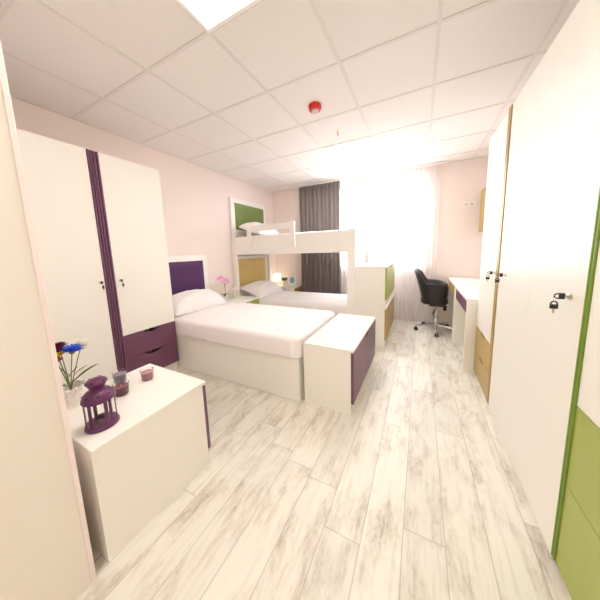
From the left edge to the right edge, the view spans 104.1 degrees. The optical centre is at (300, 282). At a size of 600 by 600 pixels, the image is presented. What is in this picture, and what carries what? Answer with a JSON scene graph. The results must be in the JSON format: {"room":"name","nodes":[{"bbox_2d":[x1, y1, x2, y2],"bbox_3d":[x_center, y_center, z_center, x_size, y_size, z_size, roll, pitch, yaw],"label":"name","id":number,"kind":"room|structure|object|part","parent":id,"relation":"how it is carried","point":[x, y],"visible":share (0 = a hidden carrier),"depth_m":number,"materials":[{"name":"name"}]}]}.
{"room":"dormitory room","nodes":[
{"label":"dormitory room","id":0,"kind":"room"},
{"bbox_2d":[0,85,91,599],"bbox_3d":[-1.353,0.056,-0.039,0.100,2.585,1.888,2,9,27],"label":"wall","id":1,"kind":"structure","parent":0,"point":[43,556],"depth_m":0.77,"materials":[{"name":"paint"}]},
{"bbox_2d":[0,40,96,582],"bbox_3d":[-0.919,-0.071,0.799,0.104,2.585,0.016,2,9,27],"label":"trim","id":2,"kind":"structure","parent":1,"relation":"attached to","point":[3,76],"depth_m":0.79,"materials":[{"name":"white paint"}]},
{"bbox_2d":[11,97,276,296],"bbox_3d":[-1.530,-0.419,3.534,0.100,2.585,4.550,2,9,27],"label":"wall","id":3,"kind":"structure","parent":0,"point":[194,197],"depth_m":3.25,"materials":[{"name":"paint"}]},
{"bbox_2d":[0,0,579,192],"bbox_3d":[-0.217,-1.544,1.523,4.190,0.104,6.604,2,9,27],"label":"ceiling","id":4,"kind":"structure","parent":0,"point":[429,81],"depth_m":1.70,"materials":[{"name":"tile"}]},
{"bbox_2d":[176,0,261,33],"bbox_3d":[-0.406,-1.409,0.971,0.594,0.012,0.594,2,9,27],"label":"recessed light","id":5,"kind":"object","parent":4,"relation":"in","point":[210,15],"visible":1,"depth_m":1.24,"materials":[{"name":"white paint"}]},
{"bbox_2d":[309,102,320,113],"bbox_3d":[0.133,-1.552,2.098,0.116,0.061,0.112,2,9,27],"label":"fire alarm","id":6,"kind":"object","parent":4,"relation":"attached to","point":[314,107],"visible":1,"depth_m":2.07,"materials":[{"name":"red plastic"}]},
{"bbox_2d":[323,136,378,162],"bbox_3d":[0.684,-1.727,3.085,0.594,0.012,0.594,2,9,27],"label":"recessed light","id":7,"kind":"object","parent":4,"relation":"in","point":[363,147],"visible":1,"depth_m":3.04,"materials":[{"name":"white paint"}]},
{"bbox_2d":[289,160,447,188],"bbox_3d":[1.012,-1.883,4.197,2.770,0.012,0.095,2,9,27],"label":"track","id":8,"kind":"object","parent":4,"relation":"attached to","point":[441,162],"visible":1,"depth_m":4.01,"materials":[{"name":"white metal"}]},
{"bbox_2d":[299,181,340,293],"bbox_3d":[0.392,-0.623,4.668,0.853,2.543,0.084,2,9,27],"label":"drape","id":9,"kind":"object","parent":8,"relation":"hanging from","point":[319,203],"visible":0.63,"depth_m":4.62,"materials":[{"name":"fabric"}]},
{"bbox_2d":[340,165,440,321],"bbox_3d":[1.256,-0.602,4.303,2.202,2.543,0.043,2,9,27],"label":"sheer curtain","id":10,"kind":"object","parent":8,"relation":"hanging from","point":[399,211],"visible":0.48,"depth_m":4.05,"materials":[{"name":"white fabric"}]},
{"bbox_2d":[76,319,571,599],"bbox_3d":[-0.098,1.104,1.948,4.190,0.100,6.450,2,9,27],"label":"floor","id":11,"kind":"structure","parent":0,"point":[415,493],"depth_m":1.19,"materials":[{"name":"white wood"}]},
{"bbox_2d":[16,128,121,390],"bbox_3d":[-2.033,0.025,1.906,0.501,2.170,0.606,2,9,27],"label":"wardrobe","id":12,"kind":"object","parent":11,"relation":"on","point":[60,178],"visible":0.53,"depth_m":1.83,"materials":[{"name":"white laminate"}]},
{"bbox_3d":[-1.692,-0.030,2.046,0.025,2.120,0.035,2,9,27],"label":"edge panel","id":13,"kind":"part","parent":12,"relation":"part of","materials":[{"name":"purple laminate"}]},
{"bbox_2d":[92,151,178,372],"bbox_3d":[-1.767,-0.053,2.422,0.501,2.170,0.558,2,9,27],"label":"wardrobe","id":14,"kind":"object","parent":11,"relation":"on","point":[129,193],"visible":0.73,"depth_m":2.26,"materials":[{"name":"white laminate"}]},
{"bbox_3d":[-1.675,-0.057,2.079,0.025,2.075,0.036,2,9,27],"label":"edge panel","id":15,"kind":"part","parent":14,"relation":"part of","materials":[{"name":"purple laminate"}]},
{"bbox_3d":[-1.529,0.582,2.417,0.020,0.226,0.516,2,9,27],"label":"drawer","id":16,"kind":"part","parent":14,"relation":"part of","materials":[{"name":"purple laminate"}]},
{"bbox_3d":[-1.522,0.814,2.448,0.020,0.236,0.516,2,9,27],"label":"drawer","id":17,"kind":"part","parent":14,"relation":"part of","materials":[{"name":"purple laminate"}]},
{"bbox_2d":[67,363,210,562],"bbox_3d":[-0.947,0.892,1.339,0.564,0.534,0.561,2,9,27],"label":"base cabinet","id":18,"kind":"object","parent":11,"relation":"on","point":[130,470],"visible":0.76,"depth_m":1.14,"materials":[{"name":"white laminate"}]},
{"bbox_2d":[62,378,87,409],"bbox_3d":[-1.198,0.590,1.228,0.140,0.109,0.141,2,9,27],"label":"vase","id":19,"kind":"object","parent":18,"relation":"on","point":[72,397],"visible":0.55,"depth_m":1.21,"materials":[{"name":"white ceramic"}]},
{"bbox_2d":[55,341,70,386],"bbox_3d":[-1.227,0.470,1.214,0.072,0.331,0.072,2,9,27],"label":"flower","id":20,"kind":"object","parent":19,"relation":"in","point":[59,345],"visible":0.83,"depth_m":1.19,"materials":[{"name":"red plant"}]},
{"bbox_3d":[-1.211,0.484,1.215,0.036,0.302,0.004,-1,8,5],"label":"stem","id":21,"kind":"part","parent":20,"relation":"part of","materials":[{"name":"green plant"}]},
{"bbox_2d":[57,357,70,389],"bbox_3d":[-1.204,0.507,1.188,0.056,0.264,0.078,2,9,27],"label":"flower","id":22,"kind":"object","parent":19,"relation":"in","point":[60,358],"visible":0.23,"depth_m":1.19,"materials":[{"name":"green plant"}]},
{"bbox_3d":[-1.204,0.513,1.204,0.004,0.248,0.053,0,8,13],"label":"stem","id":23,"kind":"part","parent":22,"relation":"part of","materials":[{"name":"green plant"}]},
{"bbox_2d":[57,351,77,387],"bbox_3d":[-1.199,0.492,1.202,0.060,0.289,0.098,2,9,27],"label":"flower","id":24,"kind":"object","parent":19,"relation":"in","point":[60,353],"visible":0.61,"depth_m":1.19,"materials":[{"name":"yellow plant"}]},
{"bbox_3d":[-1.204,0.500,1.205,0.004,0.273,0.041,0,8,13],"label":"stem","id":25,"kind":"part","parent":24,"relation":"part of","materials":[{"name":"green plant"}]},
{"bbox_2d":[59,344,96,389],"bbox_3d":[-1.162,0.475,1.229,0.091,0.314,0.171,2,9,27],"label":"flower","id":26,"kind":"object","parent":19,"relation":"in","point":[72,348],"visible":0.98,"depth_m":1.21,"materials":[{"name":"blue plant"}]},
{"bbox_3d":[-1.189,0.493,1.218,0.046,0.283,0.004,-3,8,-10],"label":"stem","id":27,"kind":"part","parent":26,"relation":"part of","materials":[{"name":"green plant"}]},
{"bbox_2d":[71,339,90,385],"bbox_3d":[-1.189,0.466,1.260,0.087,0.326,0.136,2,9,27],"label":"flower","id":28,"kind":"object","parent":19,"relation":"in","point":[83,342],"visible":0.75,"depth_m":1.25,"materials":[{"name":"white plant"}]},
{"bbox_3d":[-1.193,0.488,1.240,0.004,0.288,0.094,1,8,19],"label":"stem","id":29,"kind":"part","parent":28,"relation":"part of","materials":[{"name":"green plant"}]},
{"bbox_2d":[80,375,119,433],"bbox_3d":[-0.917,0.543,1.067,0.127,0.227,0.127,2,9,27],"label":"lantern","id":30,"kind":"object","parent":18,"relation":"on","point":[98,393],"visible":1,"depth_m":1.04,"materials":[{"name":"purple metal"}]},
{"bbox_3d":[-0.962,0.588,1.043,0.004,0.110,0.014,-7,9,-32],"label":"post","id":31,"kind":"part","parent":30,"relation":"part of","materials":[{"name":"purple metal"}]},
{"bbox_3d":[-0.913,0.590,1.018,0.014,0.110,0.004,-2,8,-3],"label":"post","id":32,"kind":"part","parent":30,"relation":"part of","materials":[{"name":"purple ceramic"}]},
{"bbox_3d":[-0.965,0.581,1.098,0.004,0.110,0.014,2,9,27],"label":"post","id":33,"kind":"part","parent":30,"relation":"part of","materials":[{"name":"purple ceramic"}]},
{"bbox_3d":[-0.866,0.584,1.048,0.004,0.110,0.014,2,9,27],"label":"post","id":34,"kind":"part","parent":30,"relation":"part of","materials":[{"name":"purple ceramic"}]},
{"bbox_3d":[-0.918,0.575,1.127,0.014,0.110,0.004,-2,8,-3],"label":"post","id":35,"kind":"part","parent":30,"relation":"part of","materials":[{"name":"purple ceramic"}]},
{"bbox_2d":[112,369,126,382],"bbox_3d":[-1.114,0.582,1.445,0.074,0.062,0.074,2,9,27],"label":"candle","id":36,"kind":"object","parent":18,"relation":"on","point":[121,374],"visible":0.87,"depth_m":1.43,"materials":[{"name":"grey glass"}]},
{"bbox_2d":[112,380,128,396],"bbox_3d":[-1.000,0.596,1.309,0.075,0.063,0.075,2,9,27],"label":"candle","id":37,"kind":"object","parent":18,"relation":"on","point":[121,388],"visible":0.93,"depth_m":1.30,"materials":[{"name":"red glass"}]},
{"bbox_2d":[139,367,153,381],"bbox_3d":[-0.956,0.575,1.461,0.074,0.062,0.074,2,9,27],"label":"candle","id":38,"kind":"object","parent":18,"relation":"on","point":[147,374],"visible":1,"depth_m":1.44,"materials":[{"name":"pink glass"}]},
{"bbox_3d":[-0.826,0.825,1.572,0.556,0.423,0.020,2,9,27],"label":"door","id":39,"kind":"part","parent":18,"relation":"part of","materials":[{"name":"purple laminate"}]},
{"bbox_2d":[168,255,304,401],"bbox_3d":[-0.715,0.305,2.821,2.042,1.281,0.978,2,9,27],"label":"bed","id":40,"kind":"object","parent":11,"relation":"on","point":[275,374],"visible":0.39,"depth_m":2.36,"materials":[{"name":"white laminate"}]},
{"bbox_3d":[-1.599,-0.036,3.179,0.021,0.485,0.736,2,9,27],"label":"upholstered panel","id":41,"kind":"part","parent":40,"relation":"part of","materials":[{"name":"fabric"}]},
{"bbox_3d":[-1.627,0.131,3.217,0.048,0.985,0.893,2,9,27],"label":"headboard","id":42,"kind":"part","parent":40,"relation":"part of","materials":[{"name":"purple fabric"}]},
{"bbox_2d":[174,301,334,357],"bbox_3d":[-0.667,0.456,2.825,1.993,0.203,1.016,2,9,27],"label":"mattress","id":43,"kind":"object","parent":40,"relation":"on","point":[279,330],"visible":0.72,"depth_m":2.40,"materials":[{"name":"white fabric"}]},
{"bbox_2d":[172,289,226,315],"bbox_3d":[-1.395,0.227,3.085,0.371,0.253,0.771,2,9,29],"label":"pillow","id":44,"kind":"object","parent":43,"relation":"on","point":[189,301],"visible":0.84,"depth_m":2.94,"materials":[{"name":"white fabric"}]},
{"bbox_2d":[225,295,258,303],"bbox_3d":[-1.024,0.542,3.844,0.577,0.564,0.420,2,9,27],"label":"base cabinet","id":45,"kind":"object","parent":11,"relation":"on","point":[243,299],"visible":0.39,"depth_m":3.74,"materials":[{"name":"white laminate"}]},
{"bbox_2d":[217,276,230,298],"bbox_3d":[-1.248,0.081,3.768,0.172,0.385,0.268,1,8,18],"label":"orchid","id":46,"kind":"object","parent":45,"relation":"on","point":[225,296],"visible":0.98,"depth_m":3.76,"materials":[{"name":"pink plant"}]},
{"bbox_2d":[229,284,239,298],"bbox_3d":[-1.086,0.141,3.829,0.162,0.239,0.162,-9,10,-42],"label":"lantern","id":47,"kind":"object","parent":45,"relation":"on","point":[233,288],"visible":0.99,"depth_m":3.81,"materials":[{"name":"white metal"}]},
{"bbox_3d":[-0.781,0.383,3.695,0.018,0.176,0.416,2,9,27],"label":"drawer","id":48,"kind":"part","parent":45,"relation":"part of","materials":[{"name":"laminate"}]},
{"bbox_2d":[278,284,301,291],"bbox_3d":[-0.316,0.351,5.120,0.667,0.559,0.342,2,9,27],"label":"base cabinet","id":49,"kind":"object","parent":11,"relation":"on","point":[298,288],"visible":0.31,"depth_m":4.92,"materials":[{"name":"white laminate"}]},
{"bbox_2d":[273,273,280,285],"bbox_3d":[-0.500,-0.054,5.096,0.184,0.262,0.184,2,9,27],"label":"table lamp","id":50,"kind":"object","parent":49,"relation":"on","point":[277,276],"visible":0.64,"depth_m":5.02,"materials":[{"name":"white fabric"}]},
{"bbox_3d":[-0.502,-0.116,5.088,0.184,0.137,0.184,2,9,27],"label":"lamp shade","id":51,"kind":"part","parent":50,"relation":"part of","materials":[{"name":"white fabric"}]},
{"bbox_2d":[281,277,286,285],"bbox_3d":[-0.345,-0.018,5.056,0.220,0.190,0.218,2,9,27],"label":"potted plant","id":52,"kind":"object","parent":49,"relation":"on","point":[284,280],"visible":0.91,"depth_m":5.02,"materials":[{"name":"green plant"}]},
{"bbox_2d":[288,275,295,285],"bbox_3d":[-0.177,-0.040,4.999,0.182,0.236,0.079,-3,8,-6],"label":"photo frame","id":53,"kind":"object","parent":49,"relation":"on","point":[291,278],"visible":1,"depth_m":4.97,"materials":[{"name":"white plastic"}]},
{"bbox_3d":[-0.033,0.196,4.951,0.018,0.176,0.338,2,9,27],"label":"drawer","id":54,"kind":"part","parent":49,"relation":"part of","materials":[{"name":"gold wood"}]},
{"bbox_2d":[228,197,369,316],"bbox_3d":[-0.004,-0.359,4.042,2.156,2.235,1.067,2,9,27],"label":"bunk bed","id":55,"kind":"object","parent":11,"relation":"on","point":[246,269],"visible":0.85,"depth_m":3.76,"materials":[{"name":"white paint"}]},
{"bbox_3d":[-1.122,0.011,4.144,0.095,1.545,0.040,2,9,27],"label":"post","id":56,"kind":"part","parent":55,"relation":"part of","materials":[{"name":"white paint"}]},
{"bbox_3d":[-0.965,-1.161,4.422,0.048,0.687,0.995,2,9,27],"label":"headboard","id":57,"kind":"part","parent":55,"relation":"part of","materials":[{"name":"green fabric"}]},
{"bbox_3d":[-0.928,-1.197,4.412,0.021,0.455,0.840,2,9,27],"label":"upholstered panel","id":58,"kind":"part","parent":55,"relation":"part of","materials":[{"name":"green fabric"}]},
{"bbox_3d":[-0.903,-0.220,4.532,0.021,0.485,0.815,2,9,27],"label":"upholstered panel","id":59,"kind":"part","parent":55,"relation":"part of","materials":[{"name":"yellow fabric"}]},
{"bbox_3d":[-0.917,-0.050,4.585,0.038,0.935,0.938,2,9,27],"label":"headboard","id":60,"kind":"part","parent":55,"relation":"part of","materials":[{"name":"yellow fabric"}]},
{"bbox_3d":[-0.677,-0.119,5.007,0.095,1.545,0.040,2,9,27],"label":"post","id":61,"kind":"part","parent":55,"relation":"part of","materials":[{"name":"white paint"}]},
{"bbox_3d":[-0.469,-0.858,3.639,0.875,0.090,0.020,2,9,27],"label":"guard rail","id":62,"kind":"part","parent":55,"relation":"part of","materials":[{"name":"white paint"}]},
{"bbox_3d":[-0.236,-0.587,3.592,1.943,0.296,0.028,2,9,27],"label":"rail","id":63,"kind":"part","parent":55,"relation":"part of","materials":[{"name":"white paint"}]},
{"bbox_2d":[244,229,346,236],"bbox_3d":[-0.002,-0.745,4.009,2.071,0.175,0.961,2,9,27],"label":"sheet","id":64,"kind":"object","parent":55,"relation":"on","point":[343,229],"visible":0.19,"depth_m":3.48,"materials":[{"name":"white fabric"}]},
{"bbox_2d":[239,222,278,234],"bbox_3d":[-0.722,-0.967,4.256,0.421,0.252,0.713,2,8,24],"label":"pillow","id":65,"kind":"object","parent":64,"relation":"on","point":[243,226],"visible":0.62,"depth_m":4.02,"materials":[{"name":"white fabric"}]},
{"bbox_2d":[249,291,346,314],"bbox_3d":[0.034,0.315,4.150,2.049,0.171,0.916,2,9,27],"label":"sheet","id":66,"kind":"object","parent":55,"relation":"on","point":[336,303],"visible":0.56,"depth_m":3.81,"materials":[{"name":"white fabric"}]},
{"bbox_2d":[241,280,283,297],"bbox_3d":[-0.693,0.103,4.367,0.440,0.263,0.732,3,9,30],"label":"pillow","id":67,"kind":"object","parent":66,"relation":"on","point":[261,289],"visible":0.96,"depth_m":4.16,"materials":[{"name":"white fabric"}]},
{"bbox_3d":[0.703,0.063,3.211,0.115,1.575,0.040,2,9,27],"label":"post","id":68,"kind":"part","parent":55,"relation":"part of","materials":[{"name":"white paint"}]},
{"bbox_3d":[0.934,-0.617,3.546,0.028,0.290,0.938,2,9,27],"label":"foot rail","id":69,"kind":"part","parent":55,"relation":"part of","materials":[{"name":"white paint"}]},
{"bbox_3d":[1.157,-0.059,4.071,0.095,1.560,0.040,2,9,27],"label":"post","id":70,"kind":"part","parent":55,"relation":"part of","materials":[{"name":"white paint"}]},
{"bbox_2d":[303,313,375,414],"bbox_3d":[0.444,0.714,2.329,0.423,0.536,0.982,2,9,27],"label":"chest","id":71,"kind":"object","parent":11,"relation":"on","point":[338,358],"visible":1,"depth_m":1.94,"materials":[{"name":"white laminate"}]},
{"bbox_3d":[0.511,0.717,2.017,0.020,0.420,0.488,2,9,27],"label":"door","id":72,"kind":"part","parent":71,"relation":"part of","materials":[{"name":"purple laminate"}]},
{"bbox_3d":[0.734,0.652,2.449,0.020,0.420,0.488,2,9,27],"label":"door","id":73,"kind":"part","parent":71,"relation":"part of","materials":[{"name":"purple laminate"}]},
{"bbox_2d":[355,294,393,346],"bbox_3d":[1.172,0.522,3.589,0.399,0.535,1.030,2,9,27],"label":"chest","id":74,"kind":"object","parent":11,"relation":"on","point":[384,316],"visible":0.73,"depth_m":3.11,"materials":[{"name":"white laminate"}]},
{"bbox_2d":[355,262,394,307],"bbox_3d":[1.155,-0.010,3.518,0.399,0.535,1.030,2,9,27],"label":"chest","id":75,"kind":"object","parent":74,"relation":"on","point":[374,281],"visible":1,"depth_m":3.08,"materials":[{"name":"white laminate"}]},
{"bbox_3d":[1.322,-0.040,3.427,0.020,0.419,1.027,2,9,27],"label":"door","id":76,"kind":"part","parent":75,"relation":"part of","materials":[{"name":"laminate"}]},
{"bbox_3d":[1.339,0.492,3.498,0.020,0.419,1.027,2,9,27],"label":"door","id":77,"kind":"part","parent":74,"relation":"part of","materials":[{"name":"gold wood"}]},
{"bbox_2d":[414,268,451,336],"bbox_3d":[2.073,0.280,3.572,0.632,0.963,0.588,3,9,30],"label":"office chair","id":78,"kind":"object","parent":11,"relation":"on","point":[434,292],"visible":0.93,"depth_m":3.47,"materials":[{"name":"black leather"}]},
{"bbox_3d":[1.948,0.666,3.664,0.259,0.066,0.050,0,8,10],"label":"leg","id":79,"kind":"part","parent":78,"relation":"part of","materials":[{"name":"silver metal"}]},
{"bbox_3d":[2.004,0.033,3.597,0.466,0.475,0.550,3,9,30],"label":"backrest","id":80,"kind":"part","parent":78,"relation":"part of","materials":[{"name":"black leather"}]},
{"bbox_3d":[2.061,0.265,3.600,0.368,0.102,0.405,3,9,30],"label":"seat","id":81,"kind":"part","parent":78,"relation":"part of","materials":[{"name":"black leather"}]},
{"bbox_3d":[2.213,0.677,3.523,0.050,0.066,0.259,-9,11,-43],"label":"leg","id":82,"kind":"part","parent":78,"relation":"part of","materials":[{"name":"silver metal"}]},
{"bbox_2d":[446,277,479,341],"bbox_3d":[2.527,0.378,3.366,0.641,0.794,0.835,2,9,27],"label":"desk","id":83,"kind":"object","parent":11,"relation":"on","point":[453,282],"visible":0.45,"depth_m":3.52,"materials":[{"name":"white paint"}]},
{"bbox_3d":[2.711,0.339,3.721,0.636,0.766,0.030,2,9,27],"label":"panel","id":84,"kind":"part","parent":83,"relation":"part of","materials":[{"name":"white laminate"}]},
{"bbox_3d":[2.246,0.067,3.464,0.018,0.124,0.769,2,9,27],"label":"drawer","id":85,"kind":"part","parent":83,"relation":"part of","materials":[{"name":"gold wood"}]},
{"bbox_3d":[2.346,0.446,3.014,0.636,0.766,0.030,2,9,27],"label":"panel","id":86,"kind":"part","parent":83,"relation":"part of","materials":[{"name":"white laminate"}]},
{"bbox_2d":[453,286,478,373],"bbox_3d":[2.145,0.501,2.613,0.631,0.774,0.862,2,9,27],"label":"desk","id":87,"kind":"object","parent":11,"relation":"on","point":[466,298],"visible":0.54,"depth_m":2.41,"materials":[{"name":"white paint"}]},
{"bbox_3d":[2.334,0.461,2.980,0.626,0.746,0.030,2,9,27],"label":"panel","id":88,"kind":"part","parent":87,"relation":"part of","materials":[{"name":"white laminate"}]},
{"bbox_3d":[1.868,0.200,2.710,0.018,0.124,0.796,2,9,27],"label":"drawer","id":89,"kind":"part","parent":87,"relation":"part of","materials":[{"name":"purple laminate"}]},
{"bbox_3d":[1.957,0.571,2.249,0.626,0.746,0.030,2,9,27],"label":"panel","id":90,"kind":"part","parent":87,"relation":"part of","materials":[{"name":"white laminate"}]},
{"bbox_2d":[473,104,512,403],"bbox_3d":[1.824,-0.117,1.849,0.546,2.225,0.595,2,9,27],"label":"wardrobe","id":91,"kind":"object","parent":11,"relation":"on","point":[499,145],"visible":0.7,"depth_m":1.91,"materials":[{"name":"white laminate"}]},
{"bbox_3d":[1.638,0.804,2.116,0.020,0.226,0.533,2,9,27],"label":"drawer","id":92,"kind":"part","parent":91,"relation":"part of","materials":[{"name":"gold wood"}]},
{"bbox_3d":[1.631,0.577,2.086,0.020,0.226,0.533,2,9,27],"label":"drawer","id":93,"kind":"part","parent":91,"relation":"part of","materials":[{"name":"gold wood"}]},
{"bbox_3d":[1.601,-0.385,1.956,0.020,1.707,0.533,2,9,27],"label":"door","id":94,"kind":"part","parent":91,"relation":"part of","materials":[{"name":"white laminate"}]},
{"bbox_3d":[1.470,-0.117,1.727,0.025,2.170,0.056,2,9,27],"label":"edge panel","id":95,"kind":"part","parent":91,"relation":"part of","materials":[{"name":"white wood"}]},
{"bbox_2d":[488,0,599,556],"bbox_3d":[1.458,-0.010,1.137,0.546,2.225,1.015,2,9,27],"label":"wardrobe","id":96,"kind":"object","parent":11,"relation":"on","point":[553,175],"visible":0.91,"depth_m":1.06,"materials":[{"name":"white laminate"}]},
{"bbox_2d":[495,273,504,284],"bbox_3d":[1.355,-0.022,1.591,0.048,0.080,0.016,2,9,27],"label":"key","id":97,"kind":"object","parent":96,"relation":"attached to","point":[501,274],"visible":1,"depth_m":1.59,"materials":[{"name":"silver metal"}]},
{"bbox_3d":[1.333,-0.064,1.455,0.020,2.192,0.550,2,9,27],"label":"door","id":98,"kind":"part","parent":96,"relation":"part of","materials":[{"name":"white laminate"}]},
{"bbox_2d":[549,293,567,312],"bbox_3d":[1.004,0.081,0.910,0.048,0.080,0.016,2,9,27],"label":"key","id":99,"kind":"object","parent":96,"relation":"attached to","point":[553,307],"visible":1,"depth_m":0.91,"materials":[{"name":"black metal"}]},
{"bbox_2d":[551,186,599,599],"bbox_3d":[1.089,0.098,0.421,0.546,2.225,0.604,2,9,27],"label":"wardrobe","id":100,"kind":"object","parent":11,"relation":"on","point":[575,549],"visible":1,"depth_m":0.79,"materials":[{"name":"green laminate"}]},
{"bbox_3d":[0.882,0.971,0.644,0.020,0.346,0.574,2,9,27],"label":"drawer","id":101,"kind":"part","parent":100,"relation":"part of","materials":[{"name":"laminate"}]},
{"bbox_3d":[0.871,0.639,0.600,0.020,0.316,0.574,2,9,27],"label":"drawer","id":102,"kind":"part","parent":100,"relation":"part of","materials":[{"name":"laminate"}]},
{"bbox_3d":[0.843,-0.266,0.478,0.020,1.502,0.574,2,9,27],"label":"door","id":103,"kind":"part","parent":100,"relation":"part of","materials":[{"name":"white laminate"}]},
{"bbox_2d":[273,156,488,321],"bbox_3d":[1.260,-0.636,4.487,3.990,2.585,0.220,2,9,27],"label":"wall","id":104,"kind":"structure","parent":0,"point":[459,244],"depth_m":3.71,"materials":[{"name":"paint"}]},
{"bbox_2d":[462,201,475,207],"bbox_3d":[2.586,-1.195,3.588,0.164,0.082,0.011,2,9,27],"label":"wall socket","id":105,"kind":"object","parent":104,"relation":"attached to","point":[470,203],"visible":1,"depth_m":3.58,"materials":[{"name":"white plastic"}]},
{"bbox_3d":[1.681,-0.159,0.841,0.100,2.585,6.450,2,9,27],"label":"wall","id":106,"kind":"structure","parent":0,"visible":0},
{"bbox_2d":[479,187,485,231],"bbox_3d":[2.661,-1.001,3.143,0.291,0.600,0.620,2,9,27],"label":"upper cabinet","id":107,"kind":"object","parent":106,"relation":"attached to","point":[483,192],"visible":0.18,"depth_m":3.34,"materials":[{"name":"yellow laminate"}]}
]}

